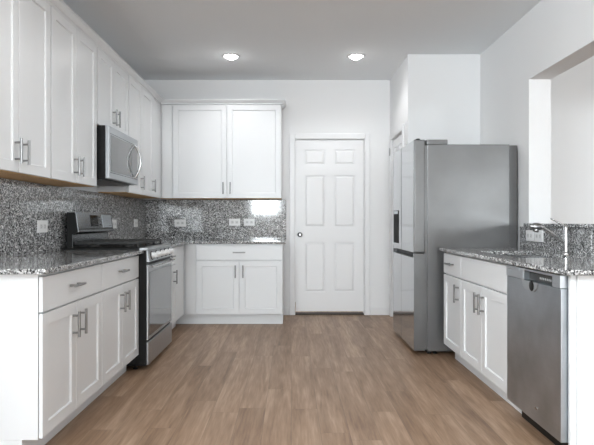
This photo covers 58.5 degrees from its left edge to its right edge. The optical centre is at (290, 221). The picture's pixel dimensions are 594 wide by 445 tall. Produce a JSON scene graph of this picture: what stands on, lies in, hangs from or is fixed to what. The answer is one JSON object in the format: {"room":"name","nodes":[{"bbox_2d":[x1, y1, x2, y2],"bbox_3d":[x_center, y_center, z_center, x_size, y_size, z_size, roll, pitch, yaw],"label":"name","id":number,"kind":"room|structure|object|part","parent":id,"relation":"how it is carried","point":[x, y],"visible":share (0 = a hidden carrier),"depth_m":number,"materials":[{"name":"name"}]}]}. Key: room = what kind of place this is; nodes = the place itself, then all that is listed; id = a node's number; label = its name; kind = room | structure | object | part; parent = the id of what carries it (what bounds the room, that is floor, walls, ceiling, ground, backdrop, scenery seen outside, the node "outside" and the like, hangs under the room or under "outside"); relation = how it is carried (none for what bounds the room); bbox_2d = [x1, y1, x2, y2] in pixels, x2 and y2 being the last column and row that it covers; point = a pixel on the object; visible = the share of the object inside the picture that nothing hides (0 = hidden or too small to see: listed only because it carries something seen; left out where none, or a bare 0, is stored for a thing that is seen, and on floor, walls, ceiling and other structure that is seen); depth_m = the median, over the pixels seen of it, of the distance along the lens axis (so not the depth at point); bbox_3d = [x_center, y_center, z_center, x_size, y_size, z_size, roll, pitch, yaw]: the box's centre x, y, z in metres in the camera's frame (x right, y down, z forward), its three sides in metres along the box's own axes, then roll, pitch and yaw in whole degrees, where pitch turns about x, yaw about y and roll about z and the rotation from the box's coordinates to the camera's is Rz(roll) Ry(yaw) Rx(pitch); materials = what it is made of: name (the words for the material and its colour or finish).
{"room":"kitchen","nodes":[
{"label":"kitchen","id":0,"kind":"room"},
{"bbox_2d":[3,0,144,199],"bbox_3d":[-1.795,-0.282,-2.808,0.150,2.765,18.385,0,0,0],"label":"wall","id":1,"kind":"structure","parent":0,"point":[95,188],"depth_m":4.55,"materials":[{"name":"white paint"}]},
{"bbox_2d":[0,0,49,178],"bbox_3d":[-1.561,-0.783,2.815,0.314,1.050,0.756,0,0,0],"label":"upper cabinet","id":2,"kind":"object","parent":1,"relation":"attached to","point":[24,24],"visible":1,"depth_m":2.87,"materials":[{"name":"white paint"}]},
{"bbox_3d":[-1.453,-0.781,2.628,0.016,1.041,0.368,0,0,0],"label":"door","id":3,"kind":"part","parent":2,"relation":"part of","materials":[{"name":"white paint"}]},
{"bbox_3d":[-1.424,-0.371,2.775,0.041,0.132,0.014,0,0,0],"label":"handle","id":4,"kind":"part","parent":2,"relation":"part of","materials":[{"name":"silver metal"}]},
{"bbox_3d":[-1.593,-0.261,2.815,0.250,0.005,0.752,0,0,0],"label":"panel","id":5,"kind":"part","parent":2,"relation":"part of","materials":[{"name":"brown wood"}]},
{"bbox_3d":[-1.424,-0.371,2.855,0.041,0.132,0.014,0,0,0],"label":"handle","id":6,"kind":"part","parent":2,"relation":"part of","materials":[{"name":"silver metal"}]},
{"bbox_3d":[-1.453,-0.781,3.002,0.016,1.041,0.368,0,0,0],"label":"door","id":7,"kind":"part","parent":2,"relation":"part of","materials":[{"name":"white paint"}]},
{"bbox_2d":[45,0,285,109],"bbox_3d":[-0.889,-1.338,4.312,1.652,0.056,3.838,0,0,0],"label":"crown molding","id":8,"kind":"structure","parent":2,"relation":"on","point":[58,5],"depth_m":4.88,"materials":[{"name":"white paint"}]},
{"bbox_2d":[11,6,96,186],"bbox_3d":[-1.561,-0.783,3.573,0.314,1.050,0.756,0,0,0],"label":"upper cabinet","id":9,"kind":"object","parent":1,"relation":"attached to","point":[73,57],"visible":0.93,"depth_m":3.51,"materials":[{"name":"white paint"}]},
{"bbox_3d":[-1.593,-0.261,3.573,0.250,0.005,0.752,0,0,0],"label":"panel","id":10,"kind":"part","parent":9,"relation":"part of","materials":[{"name":"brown wood"}]},
{"bbox_3d":[-1.453,-0.781,3.386,0.016,1.041,0.368,0,0,0],"label":"door","id":11,"kind":"part","parent":9,"relation":"part of","materials":[{"name":"white paint"}]},
{"bbox_3d":[-1.424,-0.371,3.533,0.041,0.132,0.014,0,0,0],"label":"handle","id":12,"kind":"part","parent":9,"relation":"part of","materials":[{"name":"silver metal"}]},
{"bbox_3d":[-1.424,-0.371,3.613,0.041,0.132,0.014,0,0,0],"label":"handle","id":13,"kind":"part","parent":9,"relation":"part of","materials":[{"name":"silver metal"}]},
{"bbox_3d":[-1.453,-0.781,3.760,0.016,1.041,0.368,0,0,0],"label":"door","id":14,"kind":"part","parent":9,"relation":"part of","materials":[{"name":"white paint"}]},
{"bbox_2d":[0,178,145,256],"bbox_3d":[-1.710,-0.022,4.302,0.019,0.463,3.864,0,0,0],"label":"backsplash","id":15,"kind":"structure","parent":1,"relation":"attached to","point":[22,204],"depth_m":3.71,"materials":[{"name":"grey stone"}]},
{"bbox_2d":[37,220,47,232],"bbox_3d":[-1.695,0.034,3.620,0.008,0.085,0.145,0,0,0],"label":"outlet plate","id":16,"kind":"object","parent":15,"relation":"attached to","point":[42,225],"visible":1,"depth_m":3.61,"materials":[{"name":"white plastic"}]},
{"bbox_2d":[112,220,116,227],"bbox_3d":[-1.695,0.024,5.085,0.008,0.085,0.135,0,0,0],"label":"outlet plate","id":17,"kind":"object","parent":15,"relation":"attached to","point":[114,222],"visible":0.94,"depth_m":5.09,"materials":[{"name":"white plastic"}]},
{"bbox_2d":[134,219,137,226],"bbox_3d":[-1.695,0.017,5.800,0.008,0.085,0.135,0,0,0],"label":"outlet plate","id":18,"kind":"object","parent":15,"relation":"attached to","point":[135,220],"visible":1,"depth_m":5.79,"materials":[{"name":"white plastic"}]},
{"bbox_2d":[97,47,127,134],"bbox_3d":[-1.561,-1.018,4.336,0.314,0.580,0.762,0,0,0],"label":"upper cabinet","id":19,"kind":"object","parent":1,"relation":"attached to","point":[112,81],"visible":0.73,"depth_m":4.28,"materials":[{"name":"white paint"}]},
{"bbox_3d":[-1.453,-1.016,4.148,0.016,0.571,0.371,0,0,0],"label":"door","id":20,"kind":"part","parent":19,"relation":"part of","materials":[{"name":"white paint"}]},
{"bbox_3d":[-1.424,-0.841,4.296,0.041,0.132,0.014,0,0,0],"label":"handle","id":21,"kind":"part","parent":19,"relation":"part of","materials":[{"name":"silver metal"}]},
{"bbox_2d":[97,125,141,185],"bbox_3d":[-1.496,-0.518,4.343,0.401,0.408,0.742,0,0,0],"label":"microwave","id":22,"kind":"object","parent":19,"relation":"attached to","point":[118,152],"visible":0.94,"depth_m":4.16,"materials":[{"name":"silver metal"}]},
{"bbox_3d":[-1.361,-0.517,4.614,0.002,0.275,0.170,0,0,0],"label":"control panel","id":23,"kind":"part","parent":22,"relation":"part of","materials":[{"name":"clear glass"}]},
{"bbox_3d":[-1.331,-0.517,4.600,0.071,0.296,0.018,0,0,0],"label":"handle","id":24,"kind":"part","parent":22,"relation":"part of","materials":[{"name":"silver metal"}]},
{"bbox_3d":[-1.424,-0.841,4.376,0.041,0.132,0.014,0,0,0],"label":"handle","id":25,"kind":"part","parent":19,"relation":"part of","materials":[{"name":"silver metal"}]},
{"bbox_3d":[-1.453,-1.016,4.524,0.016,0.571,0.371,0,0,0],"label":"door","id":26,"kind":"part","parent":19,"relation":"part of","materials":[{"name":"white paint"}]},
{"bbox_2d":[98,76,144,194],"bbox_3d":[-1.561,-0.783,4.929,0.314,1.050,0.418,0,0,0],"label":"upper cabinet","id":27,"kind":"object","parent":1,"relation":"attached to","point":[134,89],"visible":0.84,"depth_m":4.92,"materials":[{"name":"white paint"}]},
{"bbox_3d":[-1.593,-0.261,4.929,0.250,0.005,0.414,0,0,0],"label":"panel","id":28,"kind":"part","parent":27,"relation":"part of","materials":[{"name":"brown wood"}]},
{"bbox_3d":[-1.453,-0.781,4.929,0.016,1.041,0.403,0,0,0],"label":"door","id":29,"kind":"part","parent":27,"relation":"part of","materials":[{"name":"white paint"}]},
{"bbox_2d":[118,88,160,197],"bbox_3d":[-1.561,-0.783,5.535,0.314,1.050,0.790,0,0,0],"label":"upper cabinet","id":30,"kind":"object","parent":1,"relation":"attached to","point":[151,109],"visible":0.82,"depth_m":5.50,"materials":[{"name":"white paint"}]},
{"bbox_3d":[-1.593,-0.261,5.535,0.250,0.005,0.786,0,0,0],"label":"panel","id":31,"kind":"part","parent":30,"relation":"part of","materials":[{"name":"brown wood"}]},
{"bbox_3d":[-1.453,-0.781,5.350,0.016,1.041,0.405,0,0,0],"label":"door","id":32,"kind":"part","parent":30,"relation":"part of","materials":[{"name":"white paint"}]},
{"bbox_2d":[145,80,389,314],"bbox_3d":[-0.217,-0.282,6.300,3.005,2.765,0.130,0,0,0],"label":"wall","id":33,"kind":"structure","parent":0,"point":[312,106],"depth_m":6.24,"materials":[{"name":"white paint"}]},
{"bbox_2d":[146,200,285,238],"bbox_3d":[-0.877,-0.022,6.224,1.644,0.463,0.019,0,0,0],"label":"backsplash","id":34,"kind":"structure","parent":33,"relation":"attached to","point":[205,219],"depth_m":6.21,"materials":[{"name":"grey stone"}]},
{"bbox_2d":[174,219,185,226],"bbox_3d":[-1.298,0.018,6.210,0.135,0.085,0.008,0,0,0],"label":"outlet plate","id":35,"kind":"object","parent":34,"relation":"attached to","point":[177,222],"visible":1,"depth_m":6.21,"materials":[{"name":"white plastic"}]},
{"bbox_2d":[229,219,239,225],"bbox_3d":[-0.661,0.008,6.210,0.130,0.082,0.008,0,0,0],"label":"outlet plate","id":36,"kind":"object","parent":34,"relation":"attached to","point":[232,222],"visible":1,"depth_m":6.21,"materials":[{"name":"white plastic"}]},
{"bbox_2d":[244,219,254,225],"bbox_3d":[-0.489,0.008,6.210,0.125,0.082,0.008,0,0,0],"label":"outlet plate","id":37,"kind":"object","parent":34,"relation":"attached to","point":[247,222],"visible":1,"depth_m":6.21,"materials":[{"name":"white plastic"}]},
{"bbox_2d":[161,105,281,199],"bbox_3d":[-0.785,-0.783,6.053,1.357,1.050,0.359,0,0,0],"label":"upper cabinet","id":38,"kind":"object","parent":33,"relation":"attached to","point":[209,152],"visible":1,"depth_m":5.92,"materials":[{"name":"white paint"}]},
{"bbox_3d":[-1.018,-0.781,5.923,0.599,1.041,0.016,0,0,0],"label":"door","id":39,"kind":"part","parent":38,"relation":"part of","materials":[{"name":"white paint"}]},
{"bbox_3d":[-0.785,-0.261,6.085,1.353,0.005,0.295,0,0,0],"label":"panel","id":40,"kind":"part","parent":38,"relation":"part of","materials":[{"name":"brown wood"}]},
{"bbox_3d":[-0.414,-0.781,5.923,0.599,1.041,0.016,0,0,0],"label":"door","id":41,"kind":"part","parent":38,"relation":"part of","materials":[{"name":"white paint"}]},
{"bbox_2d":[295,140,364,314],"bbox_3d":[0.459,0.069,6.267,0.816,2.062,0.176,0,0,0],"label":"door","id":42,"kind":"structure","parent":33,"relation":"in","point":[330,221],"depth_m":6.25,"materials":[{"name":"white paint"}]},
{"bbox_2d":[290,134,369,314],"bbox_3d":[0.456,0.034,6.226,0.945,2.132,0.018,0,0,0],"label":"trim","id":43,"kind":"structure","parent":33,"relation":"attached to","point":[293,137],"depth_m":6.22,"materials":[{"name":"white paint"}]},
{"bbox_2d":[284,308,388,314],"bbox_3d":[0.530,1.058,6.228,1.240,0.085,0.014,0,0,0],"label":"baseboard","id":44,"kind":"structure","parent":33,"relation":"attached to","point":[373,311],"depth_m":6.22,"materials":[{"name":"white paint"}]},
{"bbox_2d":[295,141,295,301],"bbox_3d":[0.456,-0.282,7.285,1.421,2.765,0.100,0,0,0],"label":"door frame","id":45,"kind":"structure","parent":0,"point":[295,141],"depth_m":7.24,"materials":[{"name":"white paint"}]},
{"bbox_2d":[45,302,554,444],"bbox_3d":[3.940,1.160,-2.382,11.720,0.120,19.635,0,0,0],"label":"floor","id":46,"kind":"structure","parent":0,"point":[303,379],"depth_m":3.37,"materials":[{"name":"brown wood"}]},
{"bbox_2d":[0,263,101,444],"bbox_3d":[-1.397,0.668,2.764,0.636,0.861,0.755,0,0,0],"label":"base cabinet","id":47,"kind":"object","parent":46,"relation":"on","point":[51,324],"visible":0.95,"depth_m":2.45,"materials":[{"name":"white paint"}]},
{"bbox_3d":[-1.128,0.699,2.576,0.016,0.560,0.373,0,0,0],"label":"door","id":48,"kind":"part","parent":47,"relation":"part of","materials":[{"name":"white paint"}]},
{"bbox_3d":[-1.128,0.330,2.764,0.016,0.159,0.750,0,0,0],"label":"drawer","id":49,"kind":"part","parent":47,"relation":"part of","materials":[{"name":"white paint"}]},
{"bbox_2d":[0,250,142,274],"bbox_3d":[-1.401,0.223,3.123,0.633,0.025,1.555,0,0,0],"label":"countertop","id":50,"kind":"structure","parent":47,"relation":"on","point":[41,263],"depth_m":2.93,"materials":[{"name":"grey stone"}]},
{"bbox_3d":[-1.099,0.527,2.720,0.041,0.132,0.014,0,0,0],"label":"handle","id":51,"kind":"part","parent":47,"relation":"part of","materials":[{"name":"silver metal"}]},
{"bbox_3d":[-1.099,0.325,2.732,0.041,0.014,0.132,0,0,0],"label":"handle","id":52,"kind":"part","parent":47,"relation":"part of","materials":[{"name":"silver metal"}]},
{"bbox_3d":[-1.099,0.527,2.810,0.041,0.132,0.014,0,0,0],"label":"handle","id":53,"kind":"part","parent":47,"relation":"part of","materials":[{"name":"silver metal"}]},
{"bbox_3d":[-1.128,0.699,2.954,0.016,0.560,0.372,0,0,0],"label":"door","id":54,"kind":"part","parent":47,"relation":"part of","materials":[{"name":"white paint"}]},
{"bbox_2d":[87,255,138,405],"bbox_3d":[-1.397,0.668,3.522,0.636,0.861,0.755,0,0,0],"label":"base cabinet","id":55,"kind":"object","parent":46,"relation":"on","point":[120,281],"visible":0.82,"depth_m":3.46,"materials":[{"name":"white paint"}]},
{"bbox_3d":[-1.128,0.699,3.333,0.016,0.560,0.373,0,0,0],"label":"door","id":56,"kind":"part","parent":55,"relation":"part of","materials":[{"name":"white paint"}]},
{"bbox_3d":[-1.128,0.330,3.522,0.016,0.159,0.750,0,0,0],"label":"drawer","id":57,"kind":"part","parent":55,"relation":"part of","materials":[{"name":"white paint"}]},
{"bbox_3d":[-1.099,0.527,3.477,0.041,0.132,0.014,0,0,0],"label":"handle","id":58,"kind":"part","parent":55,"relation":"part of","materials":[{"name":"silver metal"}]},
{"bbox_3d":[-1.099,0.527,3.567,0.041,0.132,0.014,0,0,0],"label":"handle","id":59,"kind":"part","parent":55,"relation":"part of","materials":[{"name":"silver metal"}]},
{"bbox_3d":[-1.128,0.699,3.711,0.016,0.560,0.372,0,0,0],"label":"door","id":60,"kind":"part","parent":55,"relation":"part of","materials":[{"name":"white paint"}]},
{"bbox_2d":[61,212,175,368],"bbox_3d":[-1.347,0.514,4.296,0.694,1.172,0.776,0,0,0],"label":"stove","id":61,"kind":"object","parent":46,"relation":"on","point":[85,230],"visible":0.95,"depth_m":4.05,"materials":[{"name":"silver metal"}]},
{"bbox_2d":[61,244,158,249],"bbox_3d":[-1.407,0.205,4.296,0.574,0.020,0.776,0,0,0],"label":"cooktop","id":62,"kind":"object","parent":61,"relation":"in","point":[75,246],"depth_m":3.94,"materials":[{"name":"black glass"}]},
{"bbox_3d":[-1.036,0.257,4.008,0.040,0.054,0.054,0,0,0],"label":"knob","id":63,"kind":"part","parent":61,"relation":"part of","materials":[{"name":"silver metal"}]},
{"bbox_3d":[-1.061,0.599,4.296,0.014,0.553,0.772,0,0,0],"label":"oven door","id":64,"kind":"part","parent":61,"relation":"part of","materials":[{"name":"silver metal"}]},
{"bbox_3d":[-1.060,0.976,4.296,0.016,0.168,0.772,0,0,0],"label":"drawer","id":65,"kind":"part","parent":61,"relation":"part of","materials":[{"name":"silver metal"}]},
{"bbox_3d":[-1.057,0.258,4.296,0.021,0.085,0.774,0,0,0],"label":"control panel","id":66,"kind":"part","parent":61,"relation":"part of","materials":[{"name":"silver metal"}]},
{"bbox_3d":[-1.027,0.335,4.296,0.054,0.020,0.697,0,0,0],"label":"handle","id":67,"kind":"part","parent":61,"relation":"part of","materials":[{"name":"silver metal"}]},
{"bbox_2d":[170,245,183,328],"bbox_3d":[-1.397,0.668,5.136,0.636,0.861,0.872,0,0,0],"label":"base cabinet","id":68,"kind":"object","parent":46,"relation":"on","point":[178,265],"visible":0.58,"depth_m":5.27,"materials":[{"name":"white paint"}]},
{"bbox_3d":[-1.128,0.330,4.930,0.016,0.159,0.455,0,0,0],"label":"drawer","id":69,"kind":"part","parent":68,"relation":"part of","materials":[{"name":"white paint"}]},
{"bbox_3d":[-1.128,0.699,4.930,0.016,0.560,0.455,0,0,0],"label":"door","id":70,"kind":"part","parent":68,"relation":"part of","materials":[{"name":"white paint"}]},
{"bbox_3d":[-1.099,0.527,5.045,0.041,0.132,0.014,0,0,0],"label":"handle","id":71,"kind":"part","parent":68,"relation":"part of","materials":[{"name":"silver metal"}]},
{"bbox_2d":[176,244,283,323],"bbox_3d":[-0.883,0.668,5.891,1.590,0.861,0.671,0,0,0],"label":"base cabinet","id":72,"kind":"object","parent":46,"relation":"on","point":[224,283],"visible":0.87,"depth_m":5.61,"materials":[{"name":"white paint"}]},
{"bbox_3d":[-0.774,0.699,5.605,0.451,0.560,0.016,0,0,0],"label":"door","id":73,"kind":"part","parent":72,"relation":"part of","materials":[{"name":"white paint"}]},
{"bbox_2d":[151,239,285,246],"bbox_3d":[-0.886,0.223,5.463,1.663,0.025,1.541,0,0,0],"label":"countertop","id":74,"kind":"structure","parent":72,"relation":"on","point":[174,242],"depth_m":5.57,"materials":[{"name":"grey stone"}]},
{"bbox_3d":[-0.546,0.330,5.605,0.907,0.159,0.016,0,0,0],"label":"drawer","id":75,"kind":"part","parent":72,"relation":"part of","materials":[{"name":"white paint"}]},
{"bbox_3d":[-0.318,0.699,5.605,0.451,0.560,0.016,0,0,0],"label":"door","id":76,"kind":"part","parent":72,"relation":"part of","materials":[{"name":"white paint"}]},
{"bbox_2d":[393,139,516,353],"bbox_3d":[1.435,0.201,4.808,0.858,1.797,0.885,0,0,0],"label":"refrigerator","id":77,"kind":"object","parent":46,"relation":"on","point":[445,195],"visible":0.81,"depth_m":4.37,"materials":[{"name":"grey metal"}]},
{"bbox_3d":[1.058,-0.209,5.059,0.093,0.934,0.382,0,0,0],"label":"door","id":78,"kind":"part","parent":77,"relation":"part of","materials":[{"name":"silver metal"}]},
{"bbox_3d":[1.058,0.664,5.059,0.093,0.801,0.382,0,0,0],"label":"door","id":79,"kind":"part","parent":77,"relation":"part of","materials":[{"name":"silver metal"}]},
{"bbox_3d":[1.058,0.664,4.614,0.093,0.801,0.497,0,0,0],"label":"door","id":80,"kind":"part","parent":77,"relation":"part of","materials":[{"name":"silver metal"}]},
{"bbox_3d":[1.058,-0.209,4.614,0.093,0.934,0.497,0,0,0],"label":"door","id":81,"kind":"part","parent":77,"relation":"part of","materials":[{"name":"silver metal"}]},
{"bbox_3d":[1.832,0.221,4.808,0.064,1.698,0.877,0,0,0],"label":"panel","id":82,"kind":"part","parent":77,"relation":"part of","materials":[{"name":"grey metal"}]},
{"bbox_2d":[444,252,473,373],"bbox_3d":[1.524,0.668,4.037,0.681,0.861,0.436,0,0,0],"label":"base cabinet","id":83,"kind":"object","parent":46,"relation":"on","point":[452,262],"visible":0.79,"depth_m":4.03,"materials":[{"name":"white paint"}]},
{"bbox_3d":[1.233,0.330,4.037,0.016,0.159,0.431,0,0,0],"label":"drawer","id":84,"kind":"part","parent":83,"relation":"part of","materials":[{"name":"white paint"}]},
{"bbox_3d":[1.233,0.699,4.037,0.016,0.560,0.431,0,0,0],"label":"door","id":85,"kind":"part","parent":83,"relation":"part of","materials":[{"name":"white paint"}]},
{"bbox_3d":[1.204,0.527,3.870,0.041,0.132,0.014,0,0,0],"label":"handle","id":86,"kind":"part","parent":83,"relation":"part of","materials":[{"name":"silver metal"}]},
{"bbox_2d":[439,248,593,275],"bbox_3d":[1.538,0.223,3.281,0.691,0.025,1.962,0,0,0],"label":"countertop","id":87,"kind":"structure","parent":83,"relation":"on","point":[573,264],"depth_m":3.01,"materials":[{"name":"grey stone"}]},
{"bbox_2d":[506,255,551,257],"bbox_3d":[1.518,0.336,3.410,0.381,0.199,0.716,0,0,0],"label":"sink","id":88,"kind":"object","parent":87,"relation":"in","point":[519,256],"visible":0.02,"depth_m":3.76,"materials":[{"name":"silver metal"}]},
{"bbox_2d":[529,218,570,253],"bbox_3d":[1.677,0.093,3.434,0.271,0.233,0.054,0,0,-3],"label":"faucet","id":89,"kind":"object","parent":87,"relation":"on","point":[535,227],"visible":1,"depth_m":3.42,"materials":[{"name":"silver metal"}]},
{"bbox_3d":[1.691,0.081,3.435,0.182,0.130,0.026,0,0,-3],"label":"spout","id":90,"kind":"part","parent":89,"relation":"part of","materials":[{"name":"silver metal"}]},
{"bbox_3d":[1.736,0.009,3.440,0.103,0.065,0.018,0,0,0],"label":"lever","id":91,"kind":"part","parent":89,"relation":"part of","materials":[{"name":"silver metal"}]},
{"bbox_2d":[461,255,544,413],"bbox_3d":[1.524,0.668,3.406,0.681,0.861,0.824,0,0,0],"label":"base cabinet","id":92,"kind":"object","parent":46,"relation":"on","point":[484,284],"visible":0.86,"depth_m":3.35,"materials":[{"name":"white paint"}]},
{"bbox_3d":[1.233,0.699,3.612,0.016,0.560,0.407,0,0,0],"label":"door","id":93,"kind":"part","parent":92,"relation":"part of","materials":[{"name":"white paint"}]},
{"bbox_3d":[1.204,0.527,3.446,0.041,0.132,0.014,0,0,0],"label":"handle","id":94,"kind":"part","parent":92,"relation":"part of","materials":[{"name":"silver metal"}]},
{"bbox_3d":[1.204,0.527,3.366,0.041,0.132,0.014,0,0,0],"label":"handle","id":95,"kind":"part","parent":92,"relation":"part of","materials":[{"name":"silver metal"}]},
{"bbox_3d":[1.233,0.330,3.406,0.016,0.159,0.819,0,0,0],"label":"drawer","id":96,"kind":"part","parent":92,"relation":"part of","materials":[{"name":"white paint"}]},
{"bbox_3d":[1.233,0.699,3.200,0.016,0.560,0.407,0,0,0],"label":"door","id":97,"kind":"part","parent":92,"relation":"part of","materials":[{"name":"white paint"}]},
{"bbox_2d":[506,265,567,444],"bbox_3d":[1.530,0.671,2.691,0.639,0.856,0.597,0,0,0],"label":"dishwasher","id":98,"kind":"object","parent":46,"relation":"on","point":[537,300],"visible":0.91,"depth_m":2.61,"materials":[{"name":"grey metal"}]},
{"bbox_2d":[568,276,593,444],"bbox_3d":[1.565,0.668,2.368,0.637,0.861,0.032,0,0,0],"label":"end panel","id":99,"kind":"object","parent":46,"relation":"on","point":[580,288],"visible":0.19,"depth_m":2.35,"materials":[{"name":"white paint"}]},
{"bbox_3d":[1.579,0.668,2.368,0.609,0.861,0.032,0,0,0],"label":"panel","id":100,"kind":"part","parent":99,"relation":"part of","materials":[{"name":"white paint"}]},
{"bbox_2d":[63,0,540,79],"bbox_3d":[3.940,-1.725,-2.382,11.720,0.120,19.635,0,0,0],"label":"ceiling","id":101,"kind":"structure","parent":0,"point":[159,39],"depth_m":4.69,"materials":[{"name":"white paint"}]},
{"bbox_2d":[222,53,239,59],"bbox_3d":[-0.603,-1.648,5.330,0.184,0.032,0.184,0,0,0],"label":"recessed light","id":102,"kind":"object","parent":101,"relation":"in","point":[231,56],"visible":1,"depth_m":5.29,"materials":[{"name":"white plastic"}]},
{"bbox_2d":[347,53,364,59],"bbox_3d":[0.654,-1.648,5.330,0.184,0.032,0.184,0,0,0],"label":"recessed light","id":103,"kind":"object","parent":101,"relation":"in","point":[355,56],"visible":1,"depth_m":5.29,"materials":[{"name":"white plastic"}]},
{"bbox_2d":[390,54,419,316],"bbox_3d":[1.225,-0.282,5.758,0.120,2.765,0.955,0,0,0],"label":"wall","id":104,"kind":"structure","parent":0,"point":[405,83],"depth_m":5.34,"materials":[{"name":"white paint"}]},
{"bbox_2d":[389,134,401,295],"bbox_3d":[1.173,0.069,5.831,0.079,2.003,0.648,0,0,0],"label":"door","id":105,"kind":"structure","parent":104,"relation":"in","point":[397,143],"depth_m":5.91,"materials":[{"name":"white paint"}]},
{"bbox_2d":[389,123,403,316],"bbox_3d":[1.156,0.046,5.812,0.018,2.107,0.749,0,0,0],"label":"trim","id":106,"kind":"structure","parent":104,"relation":"attached to","point":[398,130],"depth_m":6.12,"materials":[{"name":"white paint"}]},
{"bbox_2d":[420,54,593,223],"bbox_3d":[5.442,-0.282,5.340,8.315,2.765,0.120,0,0,0],"label":"wall","id":107,"kind":"structure","parent":0,"point":[572,91],"depth_m":5.28,"materials":[{"name":"white paint"}]},
{"bbox_2d":[480,0,593,247],"bbox_3d":[1.972,-0.282,-3.360,0.175,2.765,17.280,0,0,0],"label":"wall","id":108,"kind":"structure","parent":0,"point":[517,70],"depth_m":4.20,"materials":[{"name":"white paint"}]},
{"bbox_3d":[1.973,0.571,3.250,0.175,1.058,1.900,0,0,0],"label":"wall","id":109,"kind":"structure","parent":0,"visible":0},
{"bbox_2d":[520,227,593,254],"bbox_3d":[1.873,0.125,3.309,0.021,0.168,2.018,0,0,0],"label":"backsplash","id":110,"kind":"structure","parent":109,"relation":"attached to","point":[581,240],"depth_m":3.54,"materials":[{"name":"grey stone"}]},
{"bbox_2d":[526,230,533,240],"bbox_3d":[1.858,0.110,4.125,0.008,0.086,0.135,0,0,0],"label":"outlet plate","id":111,"kind":"object","parent":110,"relation":"attached to","point":[529,233],"visible":0.98,"depth_m":4.13,"materials":[{"name":"white plastic"}]},
{"bbox_2d":[534,230,542,241],"bbox_3d":[1.858,0.110,3.978,0.008,0.086,0.135,0,0,0],"label":"outlet plate","id":112,"kind":"object","parent":110,"relation":"attached to","point":[538,237],"visible":0.94,"depth_m":3.98,"materials":[{"name":"white plastic"}]},
{"bbox_2d":[523,223,593,227],"bbox_3d":[1.972,0.028,3.235,0.265,0.025,1.929,0,0,0],"label":"ledge","id":113,"kind":"object","parent":109,"relation":"on","point":[570,225],"visible":0.95,"depth_m":3.58,"materials":[{"name":"grey stone"}]}
]}

